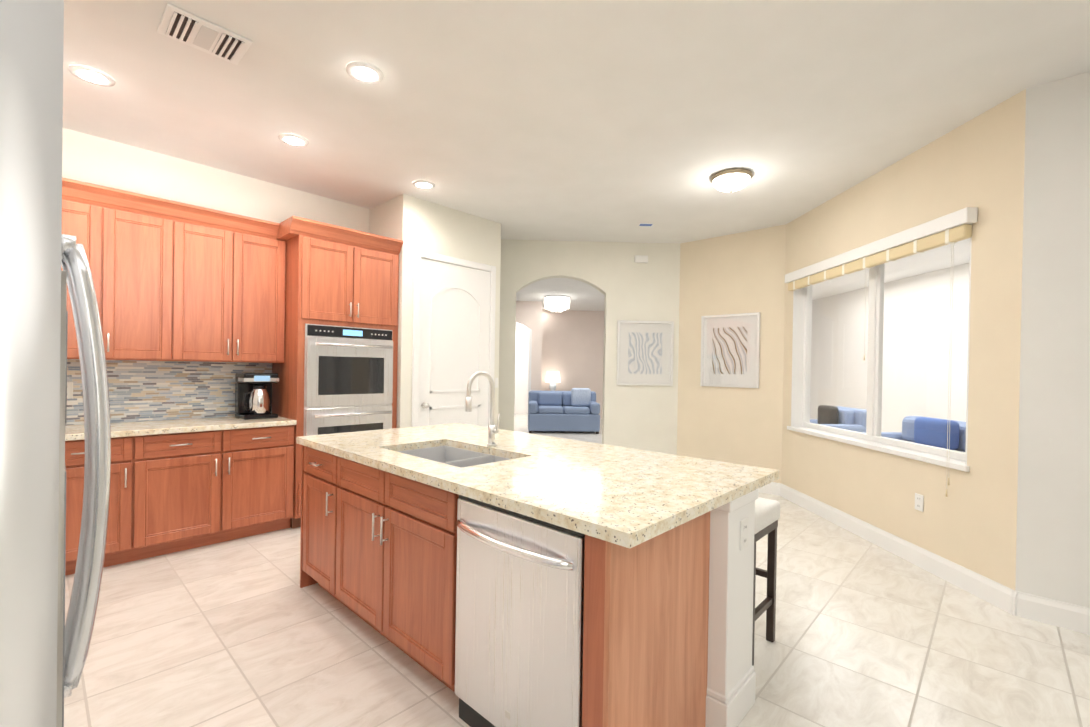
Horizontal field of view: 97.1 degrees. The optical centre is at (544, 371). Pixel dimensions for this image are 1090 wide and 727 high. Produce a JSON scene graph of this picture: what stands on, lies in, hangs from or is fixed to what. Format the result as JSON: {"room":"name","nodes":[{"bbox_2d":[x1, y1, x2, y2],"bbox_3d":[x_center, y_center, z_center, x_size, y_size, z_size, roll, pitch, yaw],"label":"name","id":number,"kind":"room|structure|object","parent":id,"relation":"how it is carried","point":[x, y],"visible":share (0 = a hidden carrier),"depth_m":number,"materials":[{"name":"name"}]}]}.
{"room":"kitchen","nodes":[
{"label":"kitchen","id":0,"kind":"room"},
{"bbox_2d":[62,128,369,232],"bbox_3d":[-3.075,-0.210,3.937,0.120,3.050,3.340,1,0,43],"label":"wall","id":1,"kind":"structure","parent":0,"point":[87,158],"depth_m":3.98,"materials":[{"name":"white paint"}]},
{"bbox_2d":[61,177,188,360],"bbox_3d":[-3.198,-0.679,3.455,0.342,1.188,0.915,1,0,43],"label":"upper cabinet","id":2,"kind":"object","parent":1,"relation":"attached to","point":[175,281],"depth_m":3.46,"materials":[{"name":"brown wood"}]},
{"bbox_2d":[65,359,271,424],"bbox_3d":[-3.304,0.150,3.600,0.018,0.475,2.293,1,0,43],"label":"backsplash","id":3,"kind":"structure","parent":1,"relation":"attached to","point":[139,390],"depth_m":3.86,"materials":[{"name":"multicoloured tile"}]},
{"bbox_2d":[185,205,285,362],"bbox_3d":[-2.678,-0.673,4.006,0.342,1.188,0.855,1,0,43],"label":"upper cabinet","id":4,"kind":"object","parent":1,"relation":"attached to","point":[235,265],"depth_m":3.91,"materials":[{"name":"brown wood"}]},
{"bbox_2d":[369,197,396,238],"bbox_3d":[-1.639,-0.193,4.960,0.565,3.050,0.120,1,0,43],"label":"wall","id":5,"kind":"structure","parent":0,"point":[382,219],"depth_m":4.88,"materials":[{"name":"white paint"}]},
{"bbox_2d":[396,194,500,427],"bbox_3d":[-1.002,-0.184,5.136,0.120,3.050,1.250,1,0,43],"label":"wall","id":6,"kind":"structure","parent":0,"point":[425,225],"depth_m":4.83,"materials":[{"name":"white paint"}]},
{"bbox_2d":[411,249,495,426],"bbox_3d":[-0.921,0.074,5.078,0.083,2.538,1.044,1,0,43],"label":"pantry door","id":7,"kind":"structure","parent":6,"relation":"in","point":[453,351],"depth_m":5.05,"materials":[{"name":"white wood"}]},
{"bbox_2d":[495,378,497,387],"bbox_3d":[-0.555,0.129,5.520,0.009,0.115,0.045,1,0,43],"label":"light switch","id":8,"kind":"object","parent":6,"relation":"attached to","point":[496,382],"visible":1,"depth_m":5.52,"materials":[{"name":"white plastic"}]},
{"bbox_2d":[514,322,530,413],"bbox_3d":[-2.378,-0.258,14.605,4.180,3.050,0.140,1,0,-2],"label":"wall","id":9,"kind":"structure","parent":0,"point":[521,366],"depth_m":14.59,"materials":[{"name":"white paint"}]},
{"bbox_2d":[516,301,541,390],"bbox_3d":[-0.696,-0.216,11.998,1.018,3.050,0.890,1,0,43],"label":"wall","id":10,"kind":"structure","parent":0,"point":[528,314],"depth_m":11.70,"materials":[{"name":"paint"}]},
{"bbox_2d":[527,330,531,424],"bbox_3d":[-0.869,0.137,11.870,1.050,2.340,0.019,1,0,-2],"label":"door frame","id":11,"kind":"structure","parent":10,"relation":"attached to","point":[529,361],"depth_m":11.87,"materials":[{"name":"white"}]},
{"bbox_2d":[541,310,603,418],"bbox_3d":[2.148,-0.180,13.736,4.820,3.050,0.140,1,0,-2],"label":"wall","id":12,"kind":"structure","parent":0,"point":[572,346],"depth_m":13.62,"materials":[{"name":"paint"}]},
{"bbox_2d":[63,0,1089,310],"bbox_3d":[0.968,-1.748,8.799,19.000,0.100,18.000,1,0,43],"label":"ceiling","id":13,"kind":"structure","parent":0,"point":[587,120],"depth_m":2.95,"materials":[{"name":"paint"}]},
{"bbox_2d":[68,65,114,86],"bbox_3d":[-2.632,-1.715,2.799,0.200,0.012,0.200,1,0,43],"label":"recessed light","id":14,"kind":"object","parent":13,"relation":"in","point":[92,74],"visible":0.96,"depth_m":2.79,"materials":[{"name":"white"}]},
{"bbox_2d":[157,3,252,64],"bbox_3d":[-1.724,-1.695,2.443,0.280,0.019,0.350,1,0,43],"label":"ceiling vent","id":15,"kind":"object","parent":13,"relation":"in","point":[190,29],"visible":1,"depth_m":2.42,"materials":[{"name":"white metal"}]},
{"bbox_2d":[278,133,308,146],"bbox_3d":[-1.859,-1.707,3.560,0.200,0.012,0.200,1,0,43],"label":"recessed light","id":16,"kind":"object","parent":13,"relation":"in","point":[296,140],"visible":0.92,"depth_m":3.54,"materials":[{"name":"white"}]},
{"bbox_2d":[346,61,383,83],"bbox_3d":[-1.021,-1.689,2.729,0.200,0.012,0.200,1,0,43],"label":"recessed light","id":17,"kind":"object","parent":13,"relation":"in","point":[364,70],"visible":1,"depth_m":2.72,"materials":[{"name":"white"}]},
{"bbox_2d":[413,180,434,188],"bbox_3d":[-1.105,-1.700,4.389,0.200,0.012,0.200,1,0,43],"label":"recessed light","id":18,"kind":"object","parent":13,"relation":"in","point":[424,184],"visible":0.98,"depth_m":4.38,"materials":[{"name":"white"}]},
{"bbox_2d":[544,295,569,311],"bbox_3d":[0.276,-1.551,11.103,0.600,0.339,0.600,1,0,43],"label":"chandelier","id":19,"kind":"object","parent":13,"relation":"hanging from","point":[549,303],"visible":1,"depth_m":10.97,"materials":[{"name":"white glass"}]},
{"bbox_2d":[638,223,653,225],"bbox_3d":[1.148,-1.671,5.480,0.170,0.008,0.100,1,0,-2],"label":"ceiling vent","id":20,"kind":"object","parent":13,"relation":"in","point":[645,224],"visible":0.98,"depth_m":5.46,"materials":[{"name":"white"}]},
{"bbox_2d":[710,168,752,191],"bbox_3d":[1.584,-1.594,4.093,0.340,0.134,0.340,1,0,43],"label":"dome light","id":21,"kind":"object","parent":13,"relation":"attached to","point":[732,180],"visible":1,"depth_m":4.00,"materials":[{"name":"white glass"}]},
{"bbox_2d":[64,414,1089,726],"bbox_3d":[0.918,1.392,8.816,19.000,0.080,18.000,1,0,43],"label":"floor","id":22,"kind":"structure","parent":0,"point":[244,632],"depth_m":2.36,"materials":[{"name":"tile"}]},
{"bbox_2d":[0,0,110,726],"bbox_3d":[-0.920,0.484,0.400,0.910,1.768,0.822,1,0,43],"label":"fridge","id":23,"kind":"object","parent":22,"relation":"on","point":[44,648],"visible":1,"depth_m":0.33,"materials":[{"name":"grey metal"}]},
{"bbox_2d":[65,435,148,575],"bbox_3d":[-3.191,0.874,3.309,0.602,0.884,0.613,1,0,43],"label":"base cabinet","id":24,"kind":"object","parent":22,"relation":"on","point":[128,520],"depth_m":3.23,"materials":[{"name":"brown wood"}]},
{"bbox_2d":[149,425,294,557],"bbox_3d":[-2.694,0.879,3.836,0.602,0.884,1.102,1,0,43],"label":"base cabinet","id":25,"kind":"object","parent":22,"relation":"on","point":[173,492],"depth_m":3.64,"materials":[{"name":"brown wood"}]},
{"bbox_2d":[65,416,295,440],"bbox_3d":[-3.084,0.412,3.391,0.629,0.040,2.293,1,0,43],"label":"countertop","id":26,"kind":"structure","parent":25,"relation":"on","point":[120,429],"depth_m":3.57,"materials":[{"name":"stone"}]},
{"bbox_2d":[235,373,278,419],"bbox_3d":[-2.481,0.206,4.143,0.274,0.385,0.264,1,0,43],"label":"coffee maker","id":27,"kind":"object","parent":26,"relation":"on","point":[253,395],"visible":1,"depth_m":4.08,"materials":[{"name":"black"}]},
{"bbox_2d":[272,216,402,528],"bbox_3d":[-1.965,0.033,4.495,0.730,2.593,0.994,1,0,43],"label":"tall cabinet","id":28,"kind":"object","parent":22,"relation":"on","point":[336,371],"visible":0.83,"depth_m":4.23,"materials":[{"name":"brown wood"}]},
{"bbox_2d":[297,443,763,726],"bbox_3d":[-0.340,0.917,2.480,2.428,0.900,1.015,1,0,43],"label":"kitchen island","id":29,"kind":"object","parent":22,"relation":"on","point":[491,575],"depth_m":1.78,"materials":[{"name":"brown wood"}]},
{"bbox_2d":[296,423,503,454],"bbox_3d":[-0.878,0.434,3.198,0.670,0.040,1.223,1,0,43],"label":"island countertop","id":30,"kind":"structure","parent":29,"relation":"on","point":[405,436],"depth_m":3.00,"materials":[{"name":"beige stone"}]},
{"bbox_2d":[344,431,591,478],"bbox_3d":[-0.358,0.445,2.707,0.760,0.040,1.223,1,0,43],"label":"island countertop","id":31,"kind":"structure","parent":29,"relation":"on","point":[516,443],"depth_m":2.63,"materials":[{"name":"beige stone"}]},
{"bbox_2d":[392,443,515,466],"bbox_3d":[-0.497,0.558,2.562,0.784,0.212,0.474,1,0,43],"label":"sink","id":32,"kind":"object","parent":31,"relation":"in","point":[442,452],"depth_m":2.84,"materials":[{"name":"silver metal"}]},
{"bbox_2d":[464,371,499,446],"bbox_3d":[-0.346,0.211,2.694,0.084,0.428,0.215,1,0,43],"label":"faucet","id":33,"kind":"object","parent":31,"relation":"on","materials":[{"name":"silver metal"}]},
{"bbox_2d":[424,443,778,542],"bbox_3d":[0.284,0.471,2.100,1.008,0.065,1.223,1,0,43],"label":"island countertop","id":34,"kind":"structure","parent":29,"relation":"on","point":[625,494],"depth_m":1.87,"materials":[{"name":"beige stone"}]},
{"bbox_2d":[545,372,559,390],"bbox_3d":[0.449,0.664,13.402,1.110,1.310,0.420,1,0,-2],"label":"light","id":35,"kind":"object","parent":22,"relation":"on","point":[552,377],"visible":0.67,"depth_m":13.25,"materials":[{"name":"white fabric"}]},
{"bbox_2d":[528,388,599,433],"bbox_3d":[0.403,0.848,10.771,1.550,0.970,0.900,1,0,-2],"label":"sofa","id":36,"kind":"object","parent":22,"relation":"on","point":[575,409],"visible":1,"depth_m":10.35,"materials":[{"name":"blue fabric"}]},
{"bbox_2d":[752,497,779,664],"bbox_3d":[0.963,1.025,2.481,0.360,0.725,0.360,1,0,43],"label":"stool","id":37,"kind":"object","parent":22,"relation":"on","point":[767,514],"visible":0.31,"depth_m":2.46,"materials":[{"name":"black wood"}]},
{"bbox_2d":[810,405,866,431],"bbox_3d":[4.527,0.976,7.593,0.850,0.880,0.850,1,0,-2],"label":"sofa","id":38,"kind":"object","parent":22,"relation":"on","point":[824,418],"depth_m":7.38,"materials":[{"name":"blue fabric"}]},
{"bbox_2d":[862,416,965,451],"bbox_3d":[4.586,0.988,5.568,0.850,0.880,1.700,1,0,-2],"label":"sofa","id":39,"kind":"object","parent":22,"relation":"on","point":[932,430],"depth_m":5.53,"materials":[{"name":"blue fabric"}]},
{"bbox_2d":[498,239,679,454],"bbox_3d":[0.138,-0.172,6.325,3.330,3.050,0.160,1,0,-2],"label":"wall","id":40,"kind":"structure","parent":0,"point":[641,417],"depth_m":6.27,"materials":[{"name":"white paint"}]},
{"bbox_2d":[635,255,647,262],"bbox_3d":[1.251,-1.459,6.247,0.170,0.090,0.041,1,0,-2],"label":"door chime","id":41,"kind":"object","parent":40,"relation":"attached to","point":[641,259],"visible":0.98,"depth_m":6.23,"materials":[{"name":"white plastic"}]},
{"bbox_2d":[616,320,673,385],"bbox_3d":[1.304,-0.238,6.262,0.735,0.840,0.028,1,0,-2],"label":"picture","id":42,"kind":"object","parent":40,"relation":"attached to","point":[644,352],"visible":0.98,"depth_m":6.26,"materials":[{"name":"white paper"}]},
{"bbox_2d":[677,224,785,482],"bbox_3d":[2.262,-0.136,5.886,1.430,3.050,0.120,1,0,43],"label":"wall","id":43,"kind":"structure","parent":0,"point":[740,273],"depth_m":5.79,"materials":[{"name":"beige paint"}]},
{"bbox_2d":[700,312,759,387],"bbox_3d":[2.226,-0.251,5.816,0.710,0.880,0.028,1,0,43],"label":"picture","id":44,"kind":"object","parent":43,"relation":"attached to","point":[730,350],"visible":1,"depth_m":5.80,"materials":[{"name":"white paper"}]},
{"bbox_2d":[758,482,780,495],"bbox_3d":[2.184,1.319,5.851,1.278,0.140,0.015,1,0,43],"label":"baseboard","id":45,"kind":"structure","parent":43,"relation":"attached to","point":[772,488],"depth_m":5.47,"materials":[{"name":"white"}]},
{"bbox_2d":[810,263,968,431],"bbox_3d":[6.285,-0.082,7.762,0.140,3.050,10.500,1,0,-2],"label":"wall","id":46,"kind":"structure","parent":0,"point":[853,296],"depth_m":8.35,"materials":[{"name":"paint"}]},
{"bbox_2d":[781,89,1025,589],"bbox_3d":[2.819,-0.117,4.142,0.200,3.050,2.696,1,0,-2],"label":"wall","id":47,"kind":"structure","parent":0,"point":[969,522],"depth_m":3.19,"materials":[{"name":"beige paint"}]},
{"bbox_2d":[785,207,977,496],"bbox_3d":[2.780,-0.108,4.179,0.274,1.890,2.210,1,0,-2],"label":"window unit","id":48,"kind":"structure","parent":47,"relation":"in","point":[953,228],"depth_m":4.11,"materials":[{"name":"white"}]},
{"bbox_2d":[780,483,1017,615],"bbox_3d":[2.689,1.336,4.096,0.015,0.140,2.626,1,0,-2],"label":"baseboard","id":49,"kind":"structure","parent":47,"relation":"attached to","point":[997,594],"depth_m":3.50,"materials":[{"name":"white"}]},
{"bbox_2d":[915,493,923,511],"bbox_3d":[2.715,0.950,3.493,0.008,0.118,0.075,1,0,-2],"label":"electrical outlet","id":50,"kind":"object","parent":47,"relation":"attached to","point":[919,500],"visible":1,"depth_m":3.49,"materials":[{"name":"white plastic"}]},
{"bbox_2d":[1015,71,1089,607],"bbox_3d":[3.980,-0.086,1.776,3.170,3.050,0.200,1,0,43],"label":"wall","id":51,"kind":"structure","parent":0,"point":[1053,532],"depth_m":2.69,"materials":[{"name":"paint"}]},
{"bbox_2d":[1011,590,1089,634],"bbox_3d":[3.814,1.367,1.769,3.016,0.140,0.015,1,0,43],"label":"baseboard","id":52,"kind":"structure","parent":51,"relation":"attached to","point":[1065,615],"depth_m":2.69,"materials":[{"name":"white"}]}
]}

